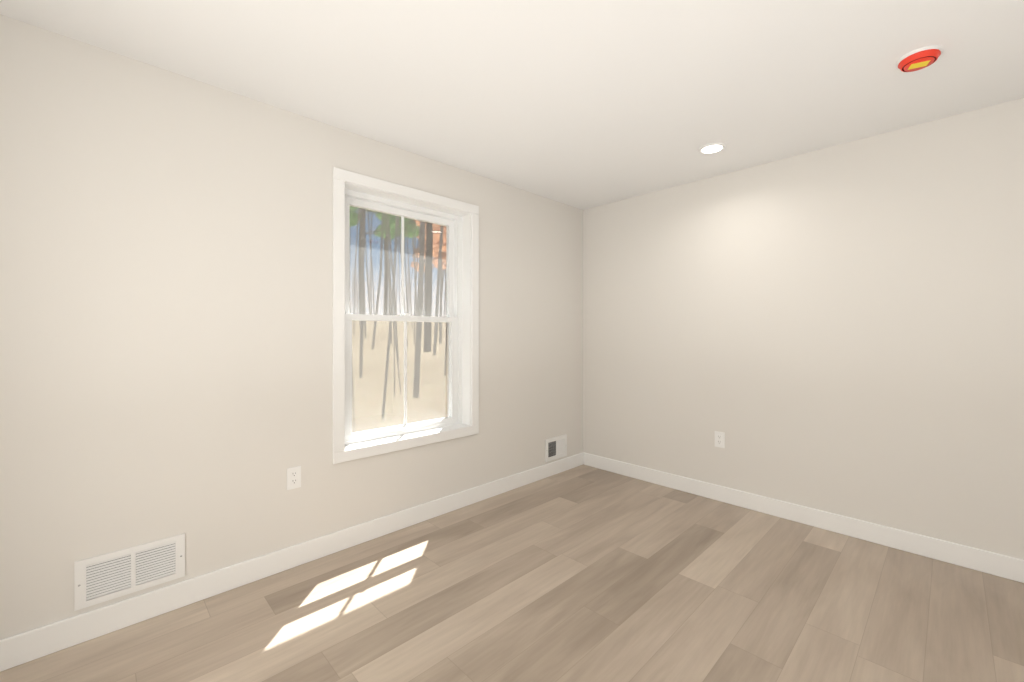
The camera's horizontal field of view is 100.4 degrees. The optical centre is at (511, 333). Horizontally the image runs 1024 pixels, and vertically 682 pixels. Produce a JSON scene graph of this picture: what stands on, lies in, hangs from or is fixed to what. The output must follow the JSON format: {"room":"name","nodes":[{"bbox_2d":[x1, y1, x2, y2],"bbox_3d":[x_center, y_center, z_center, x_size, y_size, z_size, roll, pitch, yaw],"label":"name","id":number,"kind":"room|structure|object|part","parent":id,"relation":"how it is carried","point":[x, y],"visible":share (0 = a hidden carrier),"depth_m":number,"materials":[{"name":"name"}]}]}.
{"room":"empty bedroom","nodes":[
{"label":"empty bedroom","id":0,"kind":"room"},
{"bbox_2d":[0,14,582,639],"bbox_3d":[-0.790,0.032,2.819,4.333,2.440,0.220,0,0,-44],"label":"wall","id":1,"kind":"structure","parent":0,"point":[166,302],"depth_m":1.99,"materials":[{"name":"paint"}]},
{"bbox_2d":[74,533,184,610],"bbox_3d":[-1.633,1.018,1.839,0.355,0.195,0.011,0,0,-44],"label":"air vent","id":2,"kind":"object","parent":1,"relation":"in","point":[108,576],"visible":1,"depth_m":1.83,"materials":[{"name":"white metal"}]},
{"bbox_2d":[0,452,583,671],"bbox_3d":[-0.708,1.194,2.735,3.893,0.115,0.014,0,0,-44],"label":"baseboard","id":3,"kind":"structure","parent":1,"relation":"attached to","point":[29,645],"depth_m":2.08,"materials":[{"name":"white wood"}]},
{"bbox_2d":[287,466,300,489],"bbox_3d":[-1.171,0.774,2.291,0.070,0.115,0.007,0,0,-44],"label":"electrical outlet","id":4,"kind":"object","parent":1,"relation":"attached to","point":[293,477],"visible":1,"depth_m":2.29,"materials":[{"name":"white plastic"}]},
{"bbox_2d":[333,167,478,463],"bbox_3d":[-0.723,-0.103,2.892,1.089,1.710,0.268,0,0,-44],"label":"window","id":5,"kind":"structure","parent":1,"relation":"in","point":[341,177],"depth_m":2.88,"materials":[{"name":"white wood"}]},
{"bbox_2d":[350,206,448,431],"bbox_3d":[-0.769,-0.097,2.940,0.865,1.498,0.008,0,0,-44],"label":"window pane","id":6,"kind":"object","parent":5,"relation":"attached to","point":[378,392],"depth_m":2.91,"materials":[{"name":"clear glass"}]},
{"bbox_3d":[-0.736,-0.093,2.906,0.761,1.428,0.037,0,0,-44],"label":"glass","id":7,"kind":"part","parent":5,"relation":"part of","materials":[{"name":"clear glass"}]},
{"bbox_3d":[-0.733,-0.097,2.902,0.865,1.498,0.084,0,0,-44],"label":"window sash","id":8,"kind":"part","parent":5,"relation":"part of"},
{"bbox_2d":[545,434,566,461],"bbox_3d":[0.397,1.020,3.805,0.290,0.195,0.017,0,0,-44],"label":"air vent","id":9,"kind":"object","parent":1,"relation":"in","point":[555,447],"visible":1,"depth_m":3.80,"materials":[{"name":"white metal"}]},
{"bbox_2d":[0,464,1023,681],"bbox_3d":[0.488,1.377,1.502,4.333,0.250,3.890,0,0,-44],"label":"floor","id":10,"kind":"structure","parent":0,"point":[583,573],"depth_m":1.93,"materials":[{"name":"brown wood"}]},
{"bbox_2d":[0,0,1023,209],"bbox_3d":[0.488,-1.313,1.502,4.333,0.250,3.890,0,0,-44],"label":"ceiling","id":11,"kind":"structure","parent":0,"point":[583,104],"depth_m":1.92,"materials":[{"name":"paint"}]},
{"bbox_2d":[698,142,726,153],"bbox_3d":[1.282,-1.184,2.732,0.167,0.008,0.167,0,0,-44],"label":"recessed light","id":12,"kind":"object","parent":11,"relation":"in","point":[713,148],"visible":1,"depth_m":2.73,"materials":[{"name":"white ceramic"}]},
{"bbox_2d":[896,45,942,71],"bbox_3d":[1.744,-1.170,1.828,0.144,0.037,0.144,0,0,-44],"label":"smoke detector","id":13,"kind":"object","parent":11,"relation":"attached to","point":[919,59],"visible":1,"depth_m":1.80,"materials":[{"name":"plastic"}]},
{"bbox_2d":[583,98,1023,559],"bbox_3d":[1.964,0.032,2.934,0.220,2.440,3.450,0,0,-44],"label":"wall","id":14,"kind":"structure","parent":0,"point":[838,329],"depth_m":2.69,"materials":[{"name":"paint"}]},
{"bbox_2d":[715,431,724,447],"bbox_3d":[1.554,0.793,3.193,0.007,0.115,0.070,0,0,-44],"label":"electrical outlet","id":15,"kind":"object","parent":14,"relation":"attached to","point":[720,439],"visible":1,"depth_m":3.19,"materials":[{"name":"white plastic"}]},
{"bbox_2d":[584,452,1023,582],"bbox_3d":[1.885,1.194,2.848,0.014,0.115,3.436,0,0,-44],"label":"baseboard","id":16,"kind":"structure","parent":14,"relation":"attached to","point":[999,565],"depth_m":2.67,"materials":[{"name":"white wood"}]},
{"label":"outside","id":17,"kind":"structure","parent":0,"visible":0},
{"bbox_2d":[350,264,445,316],"bbox_3d":[-10.199,-18.248,47.413,47.491,41.000,29.676,0,0,-44],"label":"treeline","id":18,"kind":"object","parent":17,"point":[366,298],"depth_m":53.62,"materials":[{"name":"grey plant"}]},
{"bbox_2d":[352,315,447,432],"bbox_3d":[-8.248,-0.791,40.018,95.000,5.250,76.000,0,0,-44],"label":"ground","id":19,"kind":"structure","parent":17,"point":[397,382],"depth_m":11.97,"materials":[{"name":"beige soil"}]},
{"bbox_2d":[350,206,447,431],"bbox_3d":[-6.269,-12.181,27.616,32.330,28.263,42.888,0,0,-44],"label":"trees","id":20,"kind":"object","parent":19,"relation":"on","point":[412,263],"depth_m":18.02,"materials":[{"name":"grey plant"}]}
]}

